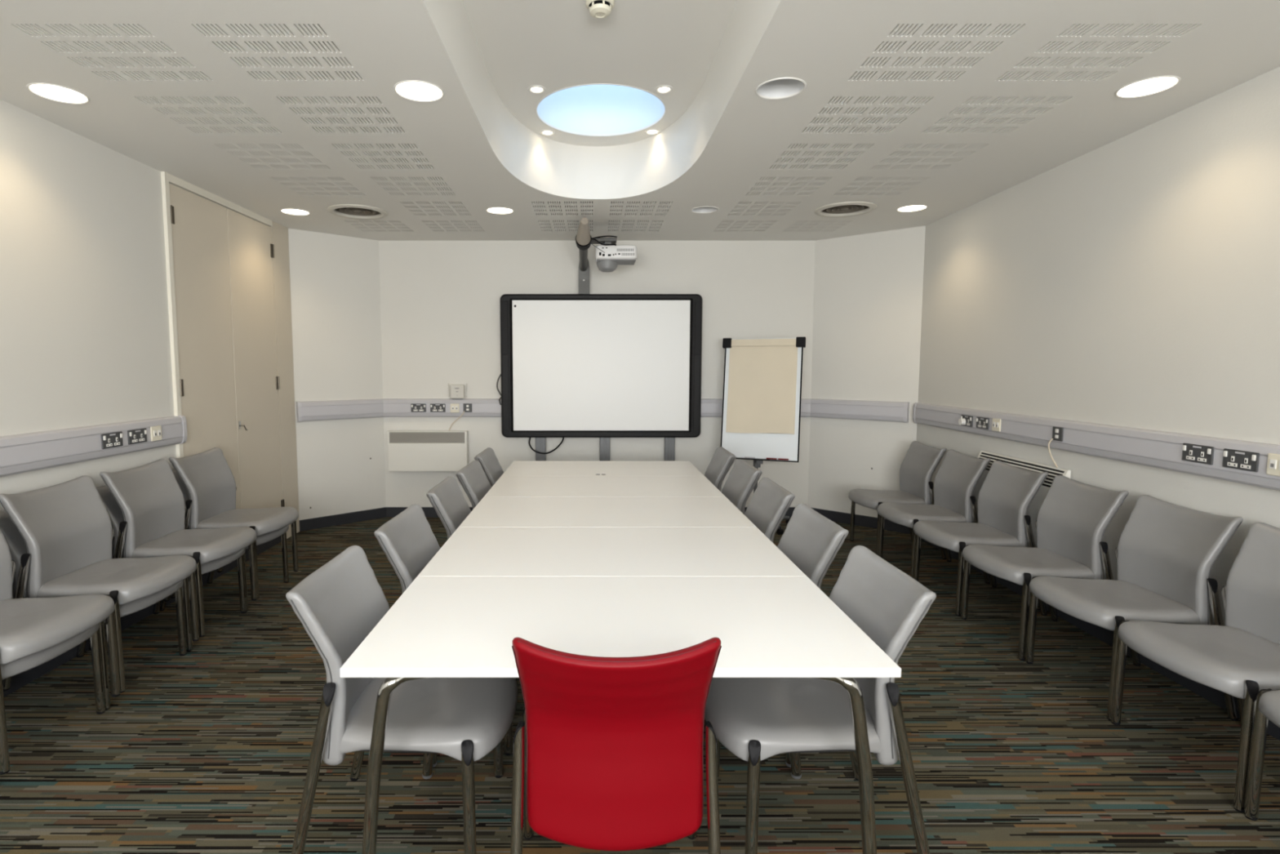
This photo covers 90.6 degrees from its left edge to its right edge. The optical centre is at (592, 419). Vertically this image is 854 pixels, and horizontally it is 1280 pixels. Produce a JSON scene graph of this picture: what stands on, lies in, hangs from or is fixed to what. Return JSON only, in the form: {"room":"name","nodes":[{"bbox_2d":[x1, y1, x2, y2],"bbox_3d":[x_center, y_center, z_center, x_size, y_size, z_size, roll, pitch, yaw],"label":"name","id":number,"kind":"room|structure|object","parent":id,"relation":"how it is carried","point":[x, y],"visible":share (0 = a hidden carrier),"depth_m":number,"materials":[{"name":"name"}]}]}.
{"room":"conference room","nodes":[
{"label":"conference room","id":0,"kind":"room"},
{"bbox_2d":[0,98,267,598],"bbox_3d":[-2.720,0.025,1.668,0.100,2.768,7.920,0,5,0],"label":"wall","id":1,"kind":"structure","parent":0,"point":[85,328],"depth_m":3.28,"materials":[{"name":"paint"}]},
{"bbox_2d":[3,597,175,697],"bbox_3d":[-2.664,1.294,1.773,0.012,0.100,7.920,0,5,0],"label":"baseboard","id":2,"kind":"structure","parent":1,"relation":"attached to","point":[18,681],"depth_m":3.14,"materials":[{"name":"black plastic"}]},
{"bbox_2d":[0,414,187,476],"bbox_3d":[-2.643,0.299,1.257,0.054,0.185,5.656,0,5,0],"label":"dado trunking","id":3,"kind":"object","parent":1,"relation":"attached to","point":[20,453],"visible":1,"depth_m":3.20,"materials":[{"name":"grey plastic"}]},
{"bbox_2d":[101,431,123,448],"bbox_3d":[-2.614,0.114,3.441,0.013,0.080,0.146,0,5,0],"label":"power socket","id":4,"kind":"object","parent":3,"relation":"attached to","point":[109,440],"visible":1,"depth_m":3.43,"materials":[{"name":"grey"}]},
{"bbox_2d":[127,427,146,444],"bbox_3d":[-2.614,0.098,3.632,0.013,0.080,0.146,0,5,0],"label":"power socket","id":5,"kind":"object","parent":3,"relation":"attached to","point":[135,436],"visible":1,"depth_m":3.62,"materials":[{"name":"grey"}]},
{"bbox_2d":[150,425,161,441],"bbox_3d":[-2.613,0.086,3.786,0.015,0.086,0.086,0,5,0],"label":"socket","id":6,"kind":"object","parent":3,"relation":"attached to","point":[155,431],"visible":1,"depth_m":3.77,"materials":[{"name":"beige plastic"}]},
{"bbox_2d":[168,183,240,508],"bbox_3d":[-2.655,-0.242,4.371,0.030,2.532,0.636,0,5,0],"label":"door","id":7,"kind":"structure","parent":1,"relation":"in","point":[199,225],"depth_m":4.31,"materials":[{"name":"paint"}]},
{"bbox_2d":[160,171,272,457],"bbox_3d":[-2.659,-0.245,4.675,0.022,2.688,1.318,0,5,0],"label":"trim","id":8,"kind":"structure","parent":1,"relation":"attached to","point":[166,178],"depth_m":4.01,"materials":[{"name":"beige paint"}]},
{"bbox_2d":[201,535,281,586],"bbox_3d":[-2.656,1.043,4.801,0.004,0.100,1.272,0,5,0],"label":"trim","id":9,"kind":"structure","parent":1,"relation":"attached to","point":[261,548],"depth_m":4.72,"materials":[{"name":"black plastic"}]},
{"bbox_2d":[226,208,284,508],"bbox_3d":[-2.640,-0.295,5.011,0.061,2.532,0.639,0,5,0],"label":"door","id":10,"kind":"structure","parent":1,"relation":"in","point":[251,247],"depth_m":4.96,"materials":[{"name":"paint"}]},
{"bbox_2d":[271,221,299,538],"bbox_3d":[-2.662,-0.311,5.472,0.016,2.688,0.282,0,5,0],"label":"trim","id":11,"kind":"structure","parent":1,"relation":"attached to","point":[281,267],"depth_m":5.47,"materials":[{"name":"paint"}]},
{"bbox_2d":[288,228,386,519],"bbox_3d":[-2.390,-0.329,5.922,0.829,2.768,0.108,-4,6,-41],"label":"wall","id":12,"kind":"structure","parent":0,"point":[335,279],"depth_m":5.87,"materials":[{"name":"paint"}]},
{"bbox_2d":[299,506,386,531],"bbox_3d":[-2.356,0.944,5.989,0.829,0.100,0.012,-4,6,-41],"label":"baseboard","id":13,"kind":"structure","parent":12,"relation":"attached to","point":[369,514],"depth_m":5.97,"materials":[{"name":"black plastic"}]},
{"bbox_2d":[378,240,815,506],"bbox_3d":[0.040,-0.353,6.212,4.180,2.768,0.100,0,5,0],"label":"wall","id":14,"kind":"structure","parent":0,"point":[440,300],"depth_m":6.11,"materials":[{"name":"paint"}]},
{"bbox_2d":[387,430,468,471],"bbox_3d":[-1.602,0.308,6.169,0.766,0.391,0.095,0,5,0],"label":"heater","id":15,"kind":"object","parent":14,"relation":"attached to","point":[407,450],"visible":0.94,"depth_m":6.12,"materials":[{"name":"white metal"}]},
{"bbox_2d":[389,432,464,442],"bbox_3d":[-1.604,0.177,6.124,0.732,0.103,0.016,0,5,0],"label":"grille","id":16,"kind":"object","parent":15,"relation":"attached to","point":[393,437],"depth_m":6.12,"materials":[{"name":"grey"}]},
{"bbox_2d":[386,506,795,517],"bbox_3d":[0.040,0.921,6.262,4.180,0.100,0.012,0,5,0],"label":"baseboard","id":17,"kind":"structure","parent":14,"relation":"attached to","point":[391,512],"depth_m":6.25,"materials":[{"name":"black plastic"}]},
{"bbox_2d":[295,398,909,422],"bbox_3d":[0.073,-0.084,5.866,5.449,0.185,0.634,0,5,0],"label":"dado trunking","id":18,"kind":"object","parent":14,"relation":"attached to","point":[897,411],"visible":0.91,"depth_m":6.04,"materials":[{"name":"grey plastic"}]},
{"bbox_2d":[410,404,426,412],"bbox_3d":[-1.690,-0.109,6.126,0.146,0.080,0.013,0,5,0],"label":"power socket","id":19,"kind":"object","parent":18,"relation":"attached to","point":[414,407],"visible":1,"depth_m":6.12,"materials":[{"name":"grey"}]},
{"bbox_2d":[430,404,445,412],"bbox_3d":[-1.503,-0.109,6.126,0.146,0.080,0.013,0,5,0],"label":"power socket","id":20,"kind":"object","parent":18,"relation":"attached to","point":[433,407],"visible":1,"depth_m":6.12,"materials":[{"name":"grey"}]},
{"bbox_2d":[450,403,459,412],"bbox_3d":[-1.337,-0.107,6.125,0.086,0.086,0.015,0,5,0],"label":"socket","id":21,"kind":"object","parent":18,"relation":"attached to","point":[455,407],"visible":1,"depth_m":6.12,"materials":[{"name":"beige plastic"}]},
{"bbox_2d":[448,383,466,399],"bbox_3d":[-1.314,-0.272,6.133,0.188,0.150,0.040,0,5,0],"label":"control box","id":22,"kind":"object","parent":18,"relation":"on","point":[457,391],"visible":1,"depth_m":6.12,"materials":[{"name":"grey plastic"}]},
{"bbox_2d":[463,403,471,412],"bbox_3d":[-1.213,-0.109,6.126,0.084,0.082,0.013,0,5,0],"label":"switch","id":23,"kind":"object","parent":18,"relation":"attached to","point":[467,406],"visible":1,"depth_m":6.12,"materials":[{"name":"grey"}]},
{"bbox_2d":[0,0,1279,240],"bbox_3d":[0.089,-1.541,1.813,5.519,0.369,8.470,0,5,0],"label":"ceiling","id":24,"kind":"structure","parent":0,"point":[265,108],"depth_m":2.99,"materials":[{"name":"white paint"}]},
{"bbox_2d":[26,82,89,104],"bbox_3d":[-2.357,-1.450,2.789,0.216,0.034,0.216,0,5,0],"label":"recessed light","id":25,"kind":"object","parent":24,"relation":"in","point":[58,93],"visible":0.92,"depth_m":2.81,"materials":[{"name":"white plastic"}]},
{"bbox_2d":[30,84,86,100],"bbox_3d":[-2.357,-1.447,2.790,0.197,0.004,0.197,0,5,0],"label":"diffuser","id":26,"kind":"object","parent":25,"relation":"attached to","point":[50,91],"depth_m":2.80,"materials":[{"name":"white"}]},
{"bbox_2d":[280,208,310,215],"bbox_3d":[-2.317,-1.627,4.922,0.216,0.034,0.216,0,5,0],"label":"recessed light","id":27,"kind":"object","parent":24,"relation":"in","point":[287,211],"visible":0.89,"depth_m":4.96,"materials":[{"name":"white plastic"}]},
{"bbox_2d":[282,208,307,213],"bbox_3d":[-2.317,-1.625,4.922,0.197,0.004,0.197,0,5,0],"label":"diffuser","id":28,"kind":"object","parent":27,"relation":"attached to","point":[285,211],"depth_m":4.93,"materials":[{"name":"white"}]},
{"bbox_2d":[326,204,387,219],"bbox_3d":[-1.826,-1.646,4.910,0.448,0.096,0.448,0,5,0],"label":"ceiling vent","id":29,"kind":"object","parent":24,"relation":"in","point":[346,211],"visible":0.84,"depth_m":4.94,"materials":[{"name":"grey"}]},
{"bbox_2d":[393,80,444,102],"bbox_3d":[-0.760,-1.448,2.767,0.216,0.034,0.216,0,5,0],"label":"recessed light","id":30,"kind":"object","parent":24,"relation":"in","point":[409,90],"visible":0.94,"depth_m":2.78,"materials":[{"name":"white plastic"}]},
{"bbox_2d":[395,81,441,97],"bbox_3d":[-0.760,-1.445,2.767,0.197,0.004,0.197,0,5,0],"label":"diffuser","id":31,"kind":"object","parent":30,"relation":"attached to","point":[403,89],"depth_m":2.78,"materials":[{"name":"white"}]},
{"bbox_2d":[485,207,514,213],"bbox_3d":[-0.717,-1.624,4.881,0.216,0.034,0.216,0,5,0],"label":"recessed light","id":32,"kind":"object","parent":24,"relation":"in","point":[491,210],"visible":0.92,"depth_m":4.91,"materials":[{"name":"white plastic"}]},
{"bbox_2d":[487,208,511,212],"bbox_3d":[-0.717,-1.621,4.881,0.197,0.004,0.197,0,5,0],"label":"diffuser","id":33,"kind":"object","parent":32,"relation":"attached to","point":[489,210],"depth_m":4.91,"materials":[{"name":"white"}]},
{"bbox_2d":[527,84,546,93],"bbox_3d":[-0.318,-1.877,3.592,0.106,0.018,0.106,0,5,0],"label":"recessed light","id":34,"kind":"object","parent":24,"relation":"in","point":[535,89],"visible":1,"depth_m":3.60,"materials":[{"name":"white plastic"}]},
{"bbox_2d":[539,129,555,135],"bbox_3d":[-0.305,-1.932,4.255,0.106,0.018,0.106,0,5,0],"label":"recessed light","id":35,"kind":"object","parent":24,"relation":"in","point":[544,132],"visible":1,"depth_m":4.26,"materials":[{"name":"white plastic"}]},
{"bbox_2d":[586,0,614,18],"bbox_3d":[0.032,-1.772,2.723,0.124,0.060,0.124,0,5,0],"label":"smoke detector","id":36,"kind":"object","parent":24,"relation":"attached to","point":[599,9],"visible":1,"depth_m":2.70,"materials":[{"name":"beige plastic"}]},
{"bbox_2d":[534,83,666,137],"bbox_3d":[0.050,-2.194,3.902,0.820,0.593,0.820,0,5,0],"label":"window","id":37,"kind":"structure","parent":24,"relation":"attached to","point":[596,109],"depth_m":4.27,"materials":[{"name":"blue"}]},
{"bbox_2d":[644,128,660,134],"bbox_3d":[0.400,-1.931,4.240,0.106,0.018,0.106,0,5,0],"label":"recessed light","id":38,"kind":"object","parent":24,"relation":"in","point":[650,131],"visible":1,"depth_m":4.25,"materials":[{"name":"white plastic"}]},
{"bbox_2d":[654,84,673,93],"bbox_3d":[0.404,-1.877,3.592,0.106,0.018,0.106,0,5,0],"label":"recessed light","id":39,"kind":"object","parent":24,"relation":"in","point":[664,89],"visible":1,"depth_m":3.60,"materials":[{"name":"white plastic"}]},
{"bbox_2d":[690,206,719,213],"bbox_3d":[0.861,-1.669,4.853,0.216,0.129,0.216,0,5,0],"label":"recessed light","id":40,"kind":"object","parent":24,"relation":"in","point":[702,210],"visible":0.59,"depth_m":4.94,"materials":[{"name":"white plastic"}]},
{"bbox_2d":[755,77,806,99],"bbox_3d":[0.814,-1.493,2.736,0.216,0.129,0.216,0,5,0],"label":"recessed light","id":41,"kind":"object","parent":24,"relation":"in","point":[781,87],"visible":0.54,"depth_m":2.82,"materials":[{"name":"white plastic"}]},
{"bbox_2d":[813,201,876,217],"bbox_3d":[1.930,-1.639,4.836,0.448,0.096,0.448,0,5,0],"label":"ceiling vent","id":42,"kind":"object","parent":24,"relation":"in","point":[846,209],"visible":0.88,"depth_m":4.86,"materials":[{"name":"grey"}]},
{"bbox_2d":[896,204,927,212],"bbox_3d":[2.430,-1.618,4.812,0.216,0.034,0.216,0,5,0],"label":"recessed light","id":43,"kind":"object","parent":24,"relation":"in","point":[910,208],"visible":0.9,"depth_m":4.85,"materials":[{"name":"white plastic"}]},
{"bbox_2d":[898,205,925,209],"bbox_3d":[2.430,-1.615,4.813,0.197,0.004,0.197,0,5,0],"label":"diffuser","id":44,"kind":"object","parent":43,"relation":"attached to","point":[907,207],"depth_m":4.83,"materials":[{"name":"white"}]},
{"bbox_2d":[1114,75,1181,97],"bbox_3d":[2.390,-1.445,2.725,0.216,0.034,0.216,0,5,0],"label":"recessed light","id":45,"kind":"object","parent":24,"relation":"in","point":[1151,86],"visible":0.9,"depth_m":2.74,"materials":[{"name":"white plastic"}]},
{"bbox_2d":[1118,77,1177,93],"bbox_3d":[2.390,-1.442,2.725,0.197,0.004,0.197,0,5,0],"label":"diffuser","id":46,"kind":"object","parent":45,"relation":"attached to","point":[1152,85],"depth_m":2.73,"materials":[{"name":"white"}]},
{"bbox_2d":[0,517,1279,853],"bbox_3d":[0.090,1.351,2.054,5.920,0.060,8.870,0,5,0],"label":"floor","id":47,"kind":"structure","parent":0,"point":[206,749],"depth_m":2.39,"materials":[{"name":"carpet"}]},
{"bbox_2d":[0,623,105,714],"bbox_3d":[-2.347,0.855,2.437,0.662,0.866,0.564,0,5,0],"label":"frame","id":48,"kind":"object","parent":47,"relation":"on","point":[26,663],"visible":0.26,"depth_m":2.48,"materials":[{"name":"grey metal"}]},
{"bbox_2d":[0,529,120,774],"bbox_3d":[-2.277,0.778,2.420,0.662,0.866,0.564,0,5,0],"label":"chair","id":49,"kind":"object","parent":47,"relation":"on","point":[28,626],"visible":1,"depth_m":2.44,"materials":[{"name":"grey plastic"}]},
{"bbox_2d":[0,510,186,710],"bbox_3d":[-2.347,0.811,2.972,0.662,0.866,0.564,0,5,0],"label":"chair","id":50,"kind":"object","parent":47,"relation":"on","point":[16,544],"visible":0.12,"depth_m":2.80,"materials":[{"name":"grey plastic"}]},
{"bbox_2d":[0,475,199,693],"bbox_3d":[-2.277,0.733,2.966,0.662,0.866,0.564,0,5,0],"label":"chair","id":51,"kind":"object","parent":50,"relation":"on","point":[66,529],"visible":0.9,"depth_m":2.91,"materials":[{"name":"grey plastic"}]},
{"bbox_2d":[88,485,246,651],"bbox_3d":[-2.347,0.763,3.538,0.662,0.866,0.564,0,5,0],"label":"chair","id":52,"kind":"object","parent":47,"relation":"on","point":[114,511],"visible":0.16,"depth_m":3.36,"materials":[{"name":"grey plastic"}]},
{"bbox_2d":[99,458,257,637],"bbox_3d":[-2.277,0.686,3.532,0.662,0.866,0.564,0,5,0],"label":"chair","id":53,"kind":"object","parent":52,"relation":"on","point":[150,499],"visible":0.89,"depth_m":3.48,"materials":[{"name":"grey plastic"}]},
{"bbox_2d":[160,468,288,611],"bbox_3d":[-2.347,0.719,4.074,0.662,0.866,0.564,0,5,0],"label":"chair","id":54,"kind":"object","parent":47,"relation":"on","point":[264,538],"visible":0.09,"depth_m":3.99,"materials":[{"name":"grey plastic"}]},
{"bbox_2d":[168,447,298,599],"bbox_3d":[-2.277,0.641,4.068,0.662,0.866,0.564,0,5,0],"label":"chair","id":55,"kind":"object","parent":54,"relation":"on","point":[207,477],"visible":0.89,"depth_m":4.04,"materials":[{"name":"grey plastic"}]},
{"bbox_2d":[285,545,517,853],"bbox_3d":[-0.569,0.891,2.006,0.662,0.866,0.564,0,5,0],"label":"chair","id":56,"kind":"object","parent":47,"relation":"on","point":[340,603],"visible":0.74,"depth_m":1.86,"materials":[{"name":"grey plastic"}]},
{"bbox_2d":[373,504,512,755],"bbox_3d":[-0.547,0.837,2.658,0.662,0.866,0.564,0,5,1],"label":"chair","id":57,"kind":"object","parent":47,"relation":"on","point":[408,541],"visible":0.2,"depth_m":2.64,"materials":[{"name":"grey plastic"}]},
{"bbox_2d":[426,475,471,539],"bbox_3d":[-0.543,0.774,3.411,0.662,0.866,0.564,0,5,-1],"label":"chair","id":58,"kind":"object","parent":47,"relation":"on","point":[446,497],"visible":0.17,"depth_m":3.41,"materials":[{"name":"grey plastic"}]},
{"bbox_2d":[455,460,491,509],"bbox_3d":[-0.522,0.725,3.999,0.662,0.866,0.564,0,5,1],"label":"chair","id":59,"kind":"object","parent":47,"relation":"on","point":[473,478],"visible":0.12,"depth_m":4.02,"materials":[{"name":"grey plastic"}]},
{"bbox_2d":[474,447,503,487],"bbox_3d":[-0.537,0.669,4.676,0.662,0.866,0.564,0,5,0],"label":"chair","id":60,"kind":"object","parent":47,"relation":"on","point":[490,464],"visible":0.09,"depth_m":4.72,"materials":[{"name":"grey leather"}]},
{"bbox_2d":[501,460,704,475],"bbox_3d":[0.070,0.728,4.744,1.405,0.737,0.697,0,5,0],"label":"table","id":61,"kind":"object","parent":47,"relation":"on","point":[517,468],"visible":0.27,"depth_m":4.66,"materials":[{"name":"white laminate"}]},
{"bbox_2d":[484,475,724,496],"bbox_3d":[0.070,0.787,4.048,1.405,0.735,0.697,0,5,0],"label":"table","id":62,"kind":"object","parent":47,"relation":"on","point":[505,486],"visible":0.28,"depth_m":3.99,"materials":[{"name":"white laminate"}]},
{"bbox_2d":[535,217,675,460],"bbox_3d":[0.120,-0.295,5.559,1.360,2.640,1.110,0,5,0],"label":"stand","id":63,"kind":"object","parent":47,"relation":"on","point":[584,240],"visible":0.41,"depth_m":5.98,"materials":[{"name":"grey"}]},
{"bbox_2d":[500,293,702,437],"bbox_3d":[0.080,-0.503,6.032,1.911,1.362,0.085,0,5,0],"label":"whiteboard","id":64,"kind":"object","parent":63,"relation":"attached to","point":[572,365],"visible":1,"depth_m":6.00,"materials":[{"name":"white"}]},
{"bbox_2d":[496,373,501,404],"bbox_3d":[-0.892,-0.292,6.056,0.058,0.314,0.017,-1,5,-8],"label":"cable","id":65,"kind":"object","parent":64,"relation":"attached to","point":[500,373],"visible":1,"depth_m":6.05,"materials":[{"name":"black plastic"}]},
{"bbox_2d":[528,437,564,453],"bbox_3d":[-0.446,0.248,6.088,0.346,0.174,0.051,0,5,0],"label":"cable","id":66,"kind":"object","parent":64,"relation":"hanging from","point":[561,442],"visible":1,"depth_m":6.07,"materials":[{"name":"black plastic"}]},
{"bbox_2d":[591,237,616,245],"bbox_3d":[0.074,-1.483,5.256,0.237,0.085,0.081,1,5,12],"label":"cable","id":67,"kind":"object","parent":63,"relation":"attached to","point":[593,238],"visible":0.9,"depth_m":5.23,"materials":[{"name":"black plastic"}]},
{"bbox_2d":[594,235,617,238],"bbox_3d":[0.081,-1.525,5.304,0.240,0.022,0.066,1,5,10],"label":"cable","id":68,"kind":"object","parent":63,"relation":"on","point":[600,236],"visible":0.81,"depth_m":5.28,"materials":[{"name":"black plastic"}]},
{"bbox_2d":[595,244,637,272],"bbox_3d":[0.198,-1.366,5.415,0.350,0.206,0.262,0,5,0],"label":"projector","id":69,"kind":"object","parent":63,"relation":"hanging from","point":[613,256],"visible":0.99,"depth_m":5.29,"materials":[{"name":"white plastic"}]},
{"bbox_2d":[458,496,756,527],"bbox_3d":[0.070,0.845,3.351,1.405,0.735,0.697,0,5,0],"label":"table","id":70,"kind":"object","parent":47,"relation":"on","point":[491,511],"visible":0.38,"depth_m":3.25,"materials":[{"name":"white laminate"}]},
{"bbox_2d":[417,527,806,767],"bbox_3d":[0.070,0.903,2.654,1.405,0.735,0.697,0,5,0],"label":"table","id":71,"kind":"object","parent":47,"relation":"on","point":[468,551],"visible":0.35,"depth_m":2.57,"materials":[{"name":"white laminate"}]},
{"bbox_2d":[510,636,721,853],"bbox_3d":[0.050,0.912,1.746,0.564,0.866,0.662,0,5,0],"label":"chair","id":72,"kind":"object","parent":47,"relation":"on","point":[608,752],"visible":1,"depth_m":1.52,"materials":[{"name":"red plastic"}]},
{"bbox_2d":[339,576,901,853],"bbox_3d":[0.070,0.961,1.958,1.405,0.735,0.697,0,5,0],"label":"table","id":73,"kind":"object","parent":47,"relation":"on","point":[440,627],"visible":0.96,"depth_m":1.81,"materials":[{"name":"white laminate"}]},
{"bbox_2d":[704,446,736,492],"bbox_3d":[0.729,0.663,4.746,0.662,0.866,0.564,0,5,1],"label":"chair","id":74,"kind":"object","parent":47,"relation":"on","point":[720,464],"visible":0.13,"depth_m":4.75,"materials":[{"name":"grey leather"}]},
{"bbox_2d":[721,458,762,514],"bbox_3d":[0.732,0.720,4.059,0.662,0.866,0.564,0,5,-1],"label":"chair","id":75,"kind":"object","parent":47,"relation":"on","point":[743,477],"visible":0.2,"depth_m":4.07,"materials":[{"name":"grey leather"}]},
{"bbox_2d":[720,337,805,534],"bbox_3d":[1.534,0.127,5.864,0.730,1.750,0.698,0,5,0],"label":"flip chart","id":76,"kind":"object","parent":47,"relation":"on","point":[762,396],"visible":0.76,"depth_m":5.71,"materials":[{"name":"white"}]},
{"bbox_2d":[735,457,769,460],"bbox_3d":[1.438,0.360,5.688,0.300,0.017,0.028,2,5,22],"label":"tray","id":77,"kind":"object","parent":76,"relation":"on","point":[742,458],"depth_m":5.68,"materials":[{"name":"black plastic"}]},
{"bbox_2d":[744,477,795,542],"bbox_3d":[0.709,0.778,3.366,0.662,0.866,0.564,0,5,0],"label":"chair","id":78,"kind":"object","parent":47,"relation":"on","point":[769,504],"visible":0.12,"depth_m":3.36,"materials":[{"name":"grey leather"}]},
{"bbox_2d":[777,503,848,588],"bbox_3d":[0.695,0.835,2.673,0.662,0.866,0.564,0,5,-1],"label":"chair","id":79,"kind":"object","parent":47,"relation":"on","point":[811,540],"visible":0.1,"depth_m":2.67,"materials":[{"name":"grey leather"}]},
{"bbox_2d":[704,545,936,853],"bbox_3d":[0.670,0.890,2.016,0.662,0.866,0.564,0,5,0],"label":"chair","id":80,"kind":"object","parent":47,"relation":"on","point":[757,720],"visible":0.66,"depth_m":1.85,"materials":[{"name":"grey leather"}]},
{"bbox_2d":[848,440,946,559],"bbox_3d":[2.437,0.632,5.115,0.662,0.866,0.564,0,5,1],"label":"chair","id":81,"kind":"object","parent":47,"relation":"on","point":[921,460],"visible":0.8,"depth_m":5.07,"materials":[{"name":"grey leather"}]},
{"bbox_2d":[876,449,991,583],"bbox_3d":[2.433,0.677,4.572,0.662,0.866,0.564,0,5,1],"label":"chair","id":82,"kind":"object","parent":47,"relation":"on","point":[956,479],"visible":0.9,"depth_m":4.52,"materials":[{"name":"grey leather"}]},
{"bbox_2d":[913,460,1048,616],"bbox_3d":[2.422,0.724,4.014,0.662,0.866,0.564,0,5,1],"label":"chair","id":83,"kind":"object","parent":47,"relation":"on","point":[1006,495],"visible":0.9,"depth_m":3.95,"materials":[{"name":"grey leather"}]},
{"bbox_2d":[960,475,1128,660],"bbox_3d":[2.417,0.771,3.446,0.662,0.866,0.564,0,5,1],"label":"chair","id":84,"kind":"object","parent":47,"relation":"on","point":[1073,517],"visible":0.91,"depth_m":3.38,"materials":[{"name":"grey leather"}]},
{"bbox_2d":[1025,494,1243,720],"bbox_3d":[2.422,0.817,2.893,0.662,0.866,0.564,0,5,1],"label":"chair","id":85,"kind":"object","parent":47,"relation":"on","point":[1166,553],"visible":0.92,"depth_m":2.83,"materials":[{"name":"grey leather"}]},
{"bbox_2d":[1111,522,1279,813],"bbox_3d":[2.407,0.862,2.350,0.662,0.866,0.564,0,5,1],"label":"chair","id":86,"kind":"object","parent":47,"relation":"on","point":[1240,658],"visible":0.97,"depth_m":2.40,"materials":[{"name":"grey leather"}]},
{"bbox_2d":[1244,688,1279,820],"bbox_3d":[2.397,0.908,1.797,0.662,0.866,0.564,0,5,1],"label":"chair","id":87,"kind":"object","parent":47,"relation":"on","point":[1268,700],"visible":1,"depth_m":2.06,"materials":[{"name":"grey plastic"}]},
{"bbox_2d":[808,226,925,517],"bbox_3d":[2.520,-0.325,5.878,0.962,2.768,0.108,4,6,42],"label":"wall","id":88,"kind":"structure","parent":0,"point":[868,287],"depth_m":5.82,"materials":[{"name":"paint"}]},
{"bbox_2d":[811,507,910,533],"bbox_3d":[2.486,0.948,5.944,0.962,0.100,0.012,4,6,41],"label":"baseboard","id":89,"kind":"structure","parent":88,"relation":"attached to","point":[835,516],"depth_m":5.91,"materials":[{"name":"black plastic"}]},
{"bbox_2d":[916,66,1279,625],"bbox_3d":[2.780,0.029,1.621,0.100,2.768,7.834,0,5,2],"label":"wall","id":90,"kind":"structure","parent":0,"point":[1132,281],"depth_m":3.25,"materials":[{"name":"paint"}]},
{"bbox_2d":[973,450,1071,545],"bbox_3d":[2.762,0.504,4.127,0.085,0.485,0.870,0,5,2],"label":"heater","id":91,"kind":"object","parent":90,"relation":"attached to","point":[1034,507],"visible":0.29,"depth_m":3.91,"materials":[{"name":"white metal"}]},
{"bbox_2d":[912,402,1279,490],"bbox_3d":[2.713,0.239,1.979,0.054,0.185,7.107,0,5,2],"label":"dado trunking","id":92,"kind":"object","parent":90,"relation":"attached to","point":[1148,447],"visible":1,"depth_m":3.30,"materials":[{"name":"grey plastic"}]},
{"bbox_2d":[960,414,973,426],"bbox_3d":[2.767,0.012,4.679,0.013,0.080,0.146,0,5,2],"label":"power socket","id":93,"kind":"object","parent":92,"relation":"attached to","point":[969,419],"visible":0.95,"depth_m":4.65,"materials":[{"name":"grey"}]},
{"bbox_2d":[958,417,965,425],"bbox_3d":[2.750,0.019,4.708,0.028,0.052,0.052,0,5,2],"label":"plug","id":94,"kind":"object","parent":93,"relation":"attached to","point":[962,421],"visible":1,"depth_m":4.69,"materials":[{"name":"white plastic"}]},
{"bbox_2d":[976,416,989,429],"bbox_3d":[2.760,0.028,4.480,0.013,0.080,0.146,0,5,2],"label":"power socket","id":95,"kind":"object","parent":92,"relation":"attached to","point":[981,422],"visible":1,"depth_m":4.47,"materials":[{"name":"grey"}]},
{"bbox_2d":[991,417,1001,431],"bbox_3d":[2.754,0.040,4.315,0.015,0.086,0.086,0,5,2],"label":"socket","id":96,"kind":"object","parent":92,"relation":"attached to","point":[996,426],"visible":1,"depth_m":4.30,"materials":[{"name":"beige plastic"}]},
{"bbox_2d":[1052,426,1063,441],"bbox_3d":[2.737,0.087,3.724,0.013,0.082,0.084,0,5,2],"label":"switch","id":97,"kind":"object","parent":92,"relation":"attached to","point":[1057,432],"visible":1,"depth_m":3.71,"materials":[{"name":"grey"}]},
{"bbox_2d":[1048,438,1057,467],"bbox_3d":[2.743,0.201,3.764,0.057,0.174,0.021,5,7,44],"label":"cord","id":98,"kind":"object","parent":97,"relation":"attached to","point":[1051,440],"visible":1,"depth_m":3.77,"materials":[{"name":"beige plastic"}]},
{"bbox_2d":[1182,442,1213,464],"bbox_3d":[2.710,0.155,2.835,0.013,0.080,0.146,0,5,2],"label":"power socket","id":99,"kind":"object","parent":92,"relation":"attached to","point":[1202,454],"visible":1,"depth_m":2.83,"materials":[{"name":"grey"}]},
{"bbox_2d":[1222,448,1259,471],"bbox_3d":[2.704,0.171,2.641,0.013,0.080,0.146,0,5,2],"label":"power socket","id":100,"kind":"object","parent":92,"relation":"attached to","point":[1233,459],"visible":1,"depth_m":2.63,"materials":[{"name":"grey"}]},
{"bbox_2d":[1251,454,1256,460],"bbox_3d":[2.699,0.158,2.580,0.007,0.024,0.013,0,5,2],"label":"switch","id":101,"kind":"object","parent":100,"relation":"attached to","point":[1253,456],"depth_m":2.58,"materials":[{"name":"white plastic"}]},
{"bbox_2d":[1266,453,1279,476],"bbox_3d":[2.699,0.182,2.486,0.015,0.086,0.086,0,5,2],"label":"socket","id":102,"kind":"object","parent":92,"relation":"attached to","point":[1273,460],"visible":1,"depth_m":2.50,"materials":[{"name":"beige plastic"}]},
{"bbox_2d":[920,537,1279,740],"bbox_3d":[2.724,1.298,1.729,0.012,0.100,7.834,0,5,2],"label":"baseboard","id":103,"kind":"structure","parent":90,"relation":"attached to","point":[1217,697],"depth_m":3.14,"materials":[{"name":"black plastic"}]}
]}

